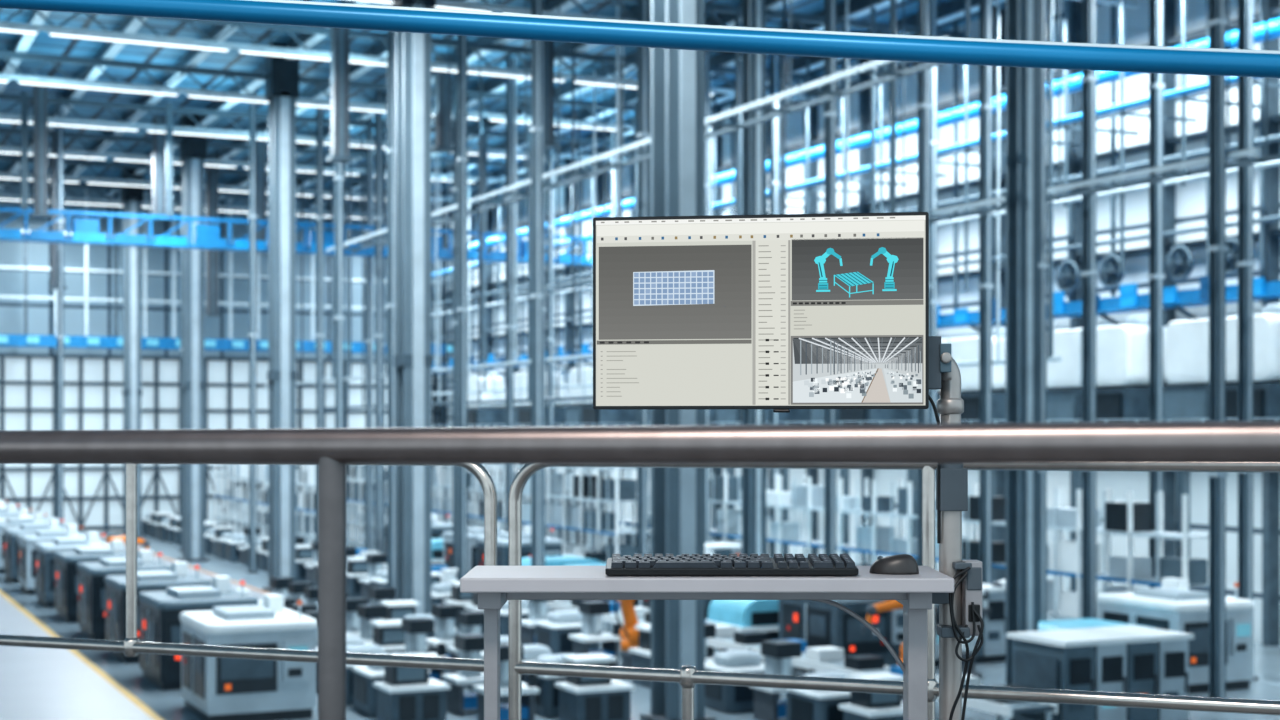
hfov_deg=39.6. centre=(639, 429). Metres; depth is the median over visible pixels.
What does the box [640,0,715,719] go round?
steel column
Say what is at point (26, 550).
machine
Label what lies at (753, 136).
steel column
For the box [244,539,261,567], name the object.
workstation
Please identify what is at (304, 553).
workstation
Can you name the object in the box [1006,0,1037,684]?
steel column
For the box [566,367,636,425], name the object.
unit
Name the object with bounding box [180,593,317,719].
machine
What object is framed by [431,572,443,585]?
workstation
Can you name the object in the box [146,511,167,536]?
workstation
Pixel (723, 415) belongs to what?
unit
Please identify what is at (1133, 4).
roof truss
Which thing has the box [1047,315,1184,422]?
unit
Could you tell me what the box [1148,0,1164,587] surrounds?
steel post
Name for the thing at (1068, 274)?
wall fan
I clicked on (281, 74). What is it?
steel column
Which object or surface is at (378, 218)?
steel post
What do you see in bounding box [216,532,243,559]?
workstation
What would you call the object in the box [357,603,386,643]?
press
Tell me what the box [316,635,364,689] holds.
workstation
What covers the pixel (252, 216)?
steel post
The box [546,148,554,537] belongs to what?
steel post
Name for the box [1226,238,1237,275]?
wall fan
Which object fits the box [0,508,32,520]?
machine
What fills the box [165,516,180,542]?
workstation
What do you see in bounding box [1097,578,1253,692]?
machine
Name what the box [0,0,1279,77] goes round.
pipe
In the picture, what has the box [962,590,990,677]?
robot
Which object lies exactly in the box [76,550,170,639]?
machine
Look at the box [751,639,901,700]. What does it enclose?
conveyor
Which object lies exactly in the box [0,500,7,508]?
machine
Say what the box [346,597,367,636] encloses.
press
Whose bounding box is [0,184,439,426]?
wall
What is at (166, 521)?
workstation
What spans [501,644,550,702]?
workstation
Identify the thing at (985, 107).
steel post
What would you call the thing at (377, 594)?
press
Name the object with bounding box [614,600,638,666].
robot
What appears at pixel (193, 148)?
steel column
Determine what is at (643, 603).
machine
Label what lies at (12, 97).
roof truss
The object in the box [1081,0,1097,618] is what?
steel post
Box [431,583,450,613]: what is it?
workstation
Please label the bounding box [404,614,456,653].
workstation
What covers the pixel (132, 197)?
steel column
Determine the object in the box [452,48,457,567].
steel post
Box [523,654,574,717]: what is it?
workstation
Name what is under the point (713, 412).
unit
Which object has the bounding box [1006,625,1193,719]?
machine
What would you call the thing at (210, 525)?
workstation
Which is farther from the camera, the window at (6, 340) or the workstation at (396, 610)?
the window at (6, 340)
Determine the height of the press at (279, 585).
1.950 m
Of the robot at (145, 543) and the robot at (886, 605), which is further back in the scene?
the robot at (145, 543)
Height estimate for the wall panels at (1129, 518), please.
5.350 m
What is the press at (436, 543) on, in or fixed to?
on the floor
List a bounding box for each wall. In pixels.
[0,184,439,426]
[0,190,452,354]
[447,0,1261,642]
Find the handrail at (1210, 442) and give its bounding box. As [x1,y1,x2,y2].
[0,421,1279,719]
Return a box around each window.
[0,353,437,532]
[431,0,1279,353]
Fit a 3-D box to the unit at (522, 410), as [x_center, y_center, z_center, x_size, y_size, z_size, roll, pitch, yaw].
[-6.180,-1.725,112.113,3.350,4.550,4.800,0,0,-25]
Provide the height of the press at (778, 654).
1.950 m
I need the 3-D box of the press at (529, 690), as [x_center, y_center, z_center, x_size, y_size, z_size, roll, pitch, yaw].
[-3.303,6.275,43.788,1.300,1.950,1.200,0,0,-25]
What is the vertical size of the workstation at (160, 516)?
1.660 m
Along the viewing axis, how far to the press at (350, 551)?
79.51 m
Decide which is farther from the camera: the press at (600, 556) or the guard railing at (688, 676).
the press at (600, 556)
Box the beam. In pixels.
[0,91,592,265]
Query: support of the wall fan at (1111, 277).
attached to the wall at (1190, 198)
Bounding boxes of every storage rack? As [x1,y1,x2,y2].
[212,464,315,544]
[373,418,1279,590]
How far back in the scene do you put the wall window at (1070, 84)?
69.07 m
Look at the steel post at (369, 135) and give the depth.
96.52 m
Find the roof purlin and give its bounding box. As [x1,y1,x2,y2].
[0,0,1005,209]
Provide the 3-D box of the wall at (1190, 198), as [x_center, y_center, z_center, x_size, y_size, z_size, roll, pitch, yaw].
[13.727,-5.050,76.726,0.404,24.600,137.000,0,0,-25]
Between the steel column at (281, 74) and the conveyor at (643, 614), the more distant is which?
the steel column at (281, 74)
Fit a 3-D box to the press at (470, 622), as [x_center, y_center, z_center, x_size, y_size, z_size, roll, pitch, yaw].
[-4.818,6.275,51.700,1.300,1.950,1.200,0,0,-25]
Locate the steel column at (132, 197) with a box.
[121,168,144,539]
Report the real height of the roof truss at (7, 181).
1.475 m
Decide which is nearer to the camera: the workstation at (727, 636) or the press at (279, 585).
the workstation at (727, 636)
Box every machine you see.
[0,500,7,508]
[0,504,19,513]
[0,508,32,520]
[0,513,48,572]
[3,518,65,582]
[17,524,86,593]
[34,531,109,607]
[53,540,137,622]
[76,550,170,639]
[104,561,210,662]
[138,576,258,690]
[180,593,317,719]
[384,514,452,552]
[443,522,507,571]
[476,527,562,565]
[639,550,739,618]
[779,600,902,672]
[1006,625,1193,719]
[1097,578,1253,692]
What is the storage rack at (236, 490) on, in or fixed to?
on the floor
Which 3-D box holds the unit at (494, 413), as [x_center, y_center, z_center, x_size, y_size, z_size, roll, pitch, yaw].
[-10.453,-1.725,121.153,3.350,4.550,4.800,0,0,-25]
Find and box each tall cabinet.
[649,542,741,556]
[935,583,1005,665]
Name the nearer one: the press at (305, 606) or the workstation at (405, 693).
the workstation at (405, 693)
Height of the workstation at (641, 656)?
1.660 m
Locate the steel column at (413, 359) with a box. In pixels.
[391,0,435,614]
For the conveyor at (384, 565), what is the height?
1.220 m
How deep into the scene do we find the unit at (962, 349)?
68.39 m
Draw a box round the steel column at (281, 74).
[263,42,298,591]
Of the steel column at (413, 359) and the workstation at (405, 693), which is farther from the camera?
the steel column at (413, 359)
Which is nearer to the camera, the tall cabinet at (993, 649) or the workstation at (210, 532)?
the tall cabinet at (993, 649)
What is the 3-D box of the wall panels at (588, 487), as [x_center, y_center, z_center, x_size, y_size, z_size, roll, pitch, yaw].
[-12.229,3.932,104.259,1.320,6.636,55.090,0,0,-25]
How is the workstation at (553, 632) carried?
on the floor
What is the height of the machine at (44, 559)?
2.950 m
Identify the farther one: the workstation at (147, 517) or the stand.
the workstation at (147, 517)
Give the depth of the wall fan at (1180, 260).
62.93 m
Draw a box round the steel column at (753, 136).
[742,0,765,556]
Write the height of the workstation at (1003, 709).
1.220 m
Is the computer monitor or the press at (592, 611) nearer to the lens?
the computer monitor
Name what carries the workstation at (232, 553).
on the floor
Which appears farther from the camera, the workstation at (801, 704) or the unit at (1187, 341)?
the unit at (1187, 341)
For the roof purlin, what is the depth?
84.75 m
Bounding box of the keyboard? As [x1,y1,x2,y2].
[605,554,858,575]
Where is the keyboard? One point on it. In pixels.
(683, 564)
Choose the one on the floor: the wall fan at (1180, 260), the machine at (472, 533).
the machine at (472, 533)
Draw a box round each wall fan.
[1057,260,1080,293]
[1099,254,1124,288]
[1166,245,1193,281]
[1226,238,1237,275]
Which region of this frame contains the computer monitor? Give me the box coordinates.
[593,212,928,412]
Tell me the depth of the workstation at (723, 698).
45.87 m
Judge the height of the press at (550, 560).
1.900 m
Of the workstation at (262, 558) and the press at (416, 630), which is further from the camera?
the workstation at (262, 558)
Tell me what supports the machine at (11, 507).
on the floor
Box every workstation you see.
[141,514,150,534]
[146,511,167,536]
[152,513,173,538]
[157,518,169,540]
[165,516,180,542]
[172,518,180,544]
[204,522,216,533]
[204,529,214,553]
[210,526,234,556]
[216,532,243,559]
[225,535,244,561]
[235,589,250,593]
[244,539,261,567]
[256,537,267,570]
[296,545,312,580]
[312,563,317,586]
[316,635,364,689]
[346,557,367,597]
[346,644,384,704]
[352,653,430,716]
[366,619,428,653]
[369,570,386,603]
[373,653,450,719]
[379,600,418,619]
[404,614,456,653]
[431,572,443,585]
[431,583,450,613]
[443,581,471,629]
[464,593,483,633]
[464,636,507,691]
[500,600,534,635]
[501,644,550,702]
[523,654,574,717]
[535,610,598,653]
[555,653,634,719]
[562,554,584,557]
[629,624,650,688]
[705,620,768,653]
[705,650,779,712]
[785,671,850,719]
[839,672,902,719]
[890,665,1057,719]
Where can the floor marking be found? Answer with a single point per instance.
(36, 683)
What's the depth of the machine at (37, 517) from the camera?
90.73 m
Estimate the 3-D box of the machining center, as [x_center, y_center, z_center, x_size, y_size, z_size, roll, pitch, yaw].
[4.180,6.300,57.612,3.600,1.900,2.800,0,0,-25]
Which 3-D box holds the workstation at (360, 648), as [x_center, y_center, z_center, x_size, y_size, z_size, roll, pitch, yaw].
[-7.446,6.537,47.798,1.640,1.425,1.750,0,0,-25]
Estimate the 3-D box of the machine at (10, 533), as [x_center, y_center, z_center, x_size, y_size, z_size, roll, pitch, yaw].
[-29.217,5.775,86.144,2.850,2.950,3.615,0,0,-25]
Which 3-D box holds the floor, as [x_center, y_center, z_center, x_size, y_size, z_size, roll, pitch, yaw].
[-33.466,7.400,54.418,106.000,0.300,137.000,0,0,-25]
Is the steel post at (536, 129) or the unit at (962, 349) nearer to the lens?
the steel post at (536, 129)
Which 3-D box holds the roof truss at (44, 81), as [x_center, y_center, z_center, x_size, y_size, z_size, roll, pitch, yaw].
[-17.895,-15.892,82.517,50.229,1.475,0.740,0,0,-25]
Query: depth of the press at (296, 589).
61.47 m
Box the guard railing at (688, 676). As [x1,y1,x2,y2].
[0,464,1279,719]
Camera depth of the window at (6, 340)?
125.12 m
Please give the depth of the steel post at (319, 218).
90.56 m
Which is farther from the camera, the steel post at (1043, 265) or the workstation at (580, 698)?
the steel post at (1043, 265)
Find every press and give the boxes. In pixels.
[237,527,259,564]
[270,577,294,596]
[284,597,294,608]
[288,581,313,603]
[288,603,317,613]
[296,536,303,544]
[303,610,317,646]
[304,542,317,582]
[304,586,317,604]
[346,547,355,571]
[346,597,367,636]
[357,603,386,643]
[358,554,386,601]
[369,586,395,619]
[402,617,447,681]
[427,604,461,657]
[431,538,442,564]
[442,633,500,715]
[446,610,483,673]
[473,642,539,719]
[522,556,600,565]
[522,600,563,644]
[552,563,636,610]
[569,600,620,665]
[585,551,606,561]
[705,622,726,661]
[751,639,813,719]
[1038,618,1156,630]
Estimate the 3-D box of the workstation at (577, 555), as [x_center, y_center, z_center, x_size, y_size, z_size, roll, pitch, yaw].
[-2.990,6.420,79.332,1.560,1.660,1.360,0,0,-25]
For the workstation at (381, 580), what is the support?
on the floor
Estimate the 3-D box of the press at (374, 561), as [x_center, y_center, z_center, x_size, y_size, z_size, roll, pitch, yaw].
[-11.169,6.275,75.576,1.300,1.950,1.200,0,0,-25]
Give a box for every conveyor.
[326,0,1279,297]
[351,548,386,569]
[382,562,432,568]
[431,565,467,582]
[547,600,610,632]
[602,601,650,632]
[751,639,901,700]
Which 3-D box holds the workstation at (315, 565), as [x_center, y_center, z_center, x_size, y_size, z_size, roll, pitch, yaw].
[-14.076,6.537,81.828,1.640,1.425,1.750,0,0,-25]
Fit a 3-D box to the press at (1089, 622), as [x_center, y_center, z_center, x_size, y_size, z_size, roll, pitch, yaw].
[12.444,6.300,49.020,3.600,1.900,2.800,0,0,-25]
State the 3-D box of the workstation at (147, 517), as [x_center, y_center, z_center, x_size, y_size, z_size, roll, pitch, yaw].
[-33.770,6.537,123.400,1.640,1.425,1.750,0,0,-25]
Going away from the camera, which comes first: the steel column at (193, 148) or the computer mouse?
the computer mouse
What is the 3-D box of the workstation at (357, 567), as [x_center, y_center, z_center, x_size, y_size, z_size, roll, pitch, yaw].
[-12.164,6.420,77.650,1.560,1.660,1.360,0,0,-25]
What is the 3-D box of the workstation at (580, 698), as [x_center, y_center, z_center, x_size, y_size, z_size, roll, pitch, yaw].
[-1.119,6.420,43.715,1.560,1.660,1.360,0,0,-25]
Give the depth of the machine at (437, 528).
89.73 m
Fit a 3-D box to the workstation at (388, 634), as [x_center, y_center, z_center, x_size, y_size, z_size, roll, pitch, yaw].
[-7.107,6.420,51.724,1.560,1.660,1.360,0,0,-25]
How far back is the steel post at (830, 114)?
60.89 m
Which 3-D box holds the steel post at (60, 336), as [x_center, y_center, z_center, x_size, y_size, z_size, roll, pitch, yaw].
[-29.997,-5.050,92.006,0.500,24.600,0.500,0,0,-25]
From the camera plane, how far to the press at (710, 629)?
48.36 m
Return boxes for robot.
[105,532,149,549]
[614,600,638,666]
[862,600,937,698]
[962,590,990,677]
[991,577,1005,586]
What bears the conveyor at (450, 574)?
on the floor
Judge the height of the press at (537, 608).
1.950 m
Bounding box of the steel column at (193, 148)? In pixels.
[178,114,208,561]
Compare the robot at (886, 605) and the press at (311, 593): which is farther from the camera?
the press at (311, 593)
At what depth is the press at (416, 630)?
49.54 m
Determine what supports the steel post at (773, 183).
on the floor
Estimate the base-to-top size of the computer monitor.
0.343 m
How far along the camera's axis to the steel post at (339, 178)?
76.39 m
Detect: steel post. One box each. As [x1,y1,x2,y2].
[56,94,64,526]
[179,161,182,550]
[247,89,258,572]
[315,107,323,541]
[334,162,344,427]
[365,117,372,550]
[374,90,382,569]
[382,122,385,552]
[386,3,395,600]
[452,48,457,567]
[457,36,468,580]
[505,58,513,531]
[530,0,542,565]
[542,0,547,611]
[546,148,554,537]
[636,0,648,605]
[705,51,710,542]
[768,55,778,557]
[823,0,837,556]
[916,0,931,565]
[930,0,938,480]
[978,0,993,584]
[1038,0,1048,620]
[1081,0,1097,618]
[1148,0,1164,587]
[1207,0,1227,697]
[1236,0,1257,680]
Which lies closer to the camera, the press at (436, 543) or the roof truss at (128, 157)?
the press at (436, 543)
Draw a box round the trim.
[437,0,1279,645]
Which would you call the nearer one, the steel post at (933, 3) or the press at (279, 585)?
the press at (279, 585)
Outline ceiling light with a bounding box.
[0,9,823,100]
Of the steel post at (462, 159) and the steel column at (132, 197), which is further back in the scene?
the steel column at (132, 197)
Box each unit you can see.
[467,371,505,426]
[505,366,577,426]
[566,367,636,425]
[648,409,716,425]
[717,409,810,424]
[811,409,912,424]
[913,327,1005,423]
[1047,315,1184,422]
[1163,303,1279,421]
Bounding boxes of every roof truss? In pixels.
[0,50,730,135]
[0,93,633,160]
[0,127,570,185]
[0,155,504,201]
[0,179,451,219]
[360,0,964,37]
[1077,0,1138,7]
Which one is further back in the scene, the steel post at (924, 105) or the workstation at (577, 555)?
the workstation at (577, 555)
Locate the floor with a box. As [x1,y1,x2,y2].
[0,526,1279,719]
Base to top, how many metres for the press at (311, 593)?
1.950 m
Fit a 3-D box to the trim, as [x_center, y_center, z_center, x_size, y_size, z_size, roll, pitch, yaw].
[12.405,-5.050,78.236,0.702,24.600,131.140,0,0,-25]
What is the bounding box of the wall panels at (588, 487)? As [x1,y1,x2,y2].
[304,464,636,562]
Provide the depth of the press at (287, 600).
55.56 m
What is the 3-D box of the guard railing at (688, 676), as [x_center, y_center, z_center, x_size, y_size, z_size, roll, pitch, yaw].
[-0.300,0.653,4.296,6.221,1.194,0.099,0,0,21]
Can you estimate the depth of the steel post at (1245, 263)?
51.53 m
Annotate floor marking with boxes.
[0,533,271,719]
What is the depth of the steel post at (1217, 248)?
47.23 m
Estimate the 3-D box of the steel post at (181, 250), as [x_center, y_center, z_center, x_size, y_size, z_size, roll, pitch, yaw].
[-27.350,-5.050,106.530,0.500,24.600,0.500,0,0,-25]
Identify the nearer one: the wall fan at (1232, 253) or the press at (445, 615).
the press at (445, 615)
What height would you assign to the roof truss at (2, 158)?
1.475 m
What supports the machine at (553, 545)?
on the floor
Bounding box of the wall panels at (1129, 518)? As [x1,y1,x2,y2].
[373,464,1208,619]
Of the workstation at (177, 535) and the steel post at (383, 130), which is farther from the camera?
the workstation at (177, 535)
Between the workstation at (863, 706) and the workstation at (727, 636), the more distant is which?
the workstation at (727, 636)
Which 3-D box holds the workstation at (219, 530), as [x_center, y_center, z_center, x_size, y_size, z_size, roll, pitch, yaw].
[-23.910,6.420,102.626,1.560,1.660,1.360,0,0,-25]
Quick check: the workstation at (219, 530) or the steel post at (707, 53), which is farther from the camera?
the workstation at (219, 530)
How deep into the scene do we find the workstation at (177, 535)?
112.60 m
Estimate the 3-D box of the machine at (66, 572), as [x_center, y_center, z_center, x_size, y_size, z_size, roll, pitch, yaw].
[-21.012,5.775,68.786,2.850,2.950,3.615,0,0,-25]
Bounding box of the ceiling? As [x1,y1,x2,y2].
[0,0,1005,203]
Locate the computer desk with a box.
[460,566,953,719]
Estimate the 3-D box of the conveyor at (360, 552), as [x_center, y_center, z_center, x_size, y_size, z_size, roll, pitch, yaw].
[-13.437,6.640,88.330,1.360,1.220,6.000,0,0,-25]
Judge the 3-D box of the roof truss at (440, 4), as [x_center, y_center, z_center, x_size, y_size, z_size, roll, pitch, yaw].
[-8.921,-15.892,63.531,50.229,1.475,0.740,0,0,-25]
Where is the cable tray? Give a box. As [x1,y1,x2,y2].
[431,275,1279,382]
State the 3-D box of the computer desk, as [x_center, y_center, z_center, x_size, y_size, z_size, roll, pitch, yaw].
[0.114,0.750,3.140,0.835,1.000,0.420,0,0,0]
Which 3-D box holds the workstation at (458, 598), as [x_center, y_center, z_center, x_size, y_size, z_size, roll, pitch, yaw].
[-6.249,6.420,65.181,1.560,1.660,1.360,0,0,-25]
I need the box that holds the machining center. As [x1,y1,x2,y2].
[705,600,778,659]
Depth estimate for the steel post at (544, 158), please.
71.02 m
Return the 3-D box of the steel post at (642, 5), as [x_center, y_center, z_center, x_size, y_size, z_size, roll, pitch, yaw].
[0.100,-5.050,65.307,0.500,24.600,0.500,0,0,-25]
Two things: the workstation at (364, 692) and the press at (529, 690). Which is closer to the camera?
the press at (529, 690)
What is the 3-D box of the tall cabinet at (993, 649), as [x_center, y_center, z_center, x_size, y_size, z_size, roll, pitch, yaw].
[9.420,6.090,55.886,3.900,2.320,2.200,0,0,-25]
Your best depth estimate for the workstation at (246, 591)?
61.74 m
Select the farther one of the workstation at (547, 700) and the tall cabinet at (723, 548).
the tall cabinet at (723, 548)
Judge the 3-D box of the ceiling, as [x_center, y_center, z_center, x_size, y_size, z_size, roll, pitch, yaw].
[-33.466,-17.500,54.418,106.000,0.300,137.000,0,0,-25]
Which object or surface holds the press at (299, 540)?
on the floor
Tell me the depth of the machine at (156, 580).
56.25 m
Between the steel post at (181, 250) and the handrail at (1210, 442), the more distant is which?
the steel post at (181, 250)
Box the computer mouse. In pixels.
[870,554,918,574]
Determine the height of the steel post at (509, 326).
24.600 m
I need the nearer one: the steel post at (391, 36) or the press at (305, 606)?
the press at (305, 606)
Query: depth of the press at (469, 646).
45.47 m
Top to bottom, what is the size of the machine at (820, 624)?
2.950 m
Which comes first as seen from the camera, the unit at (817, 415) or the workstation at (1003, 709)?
the workstation at (1003, 709)
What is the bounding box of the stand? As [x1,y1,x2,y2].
[812,336,983,719]
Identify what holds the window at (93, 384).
in the wall at (40, 312)

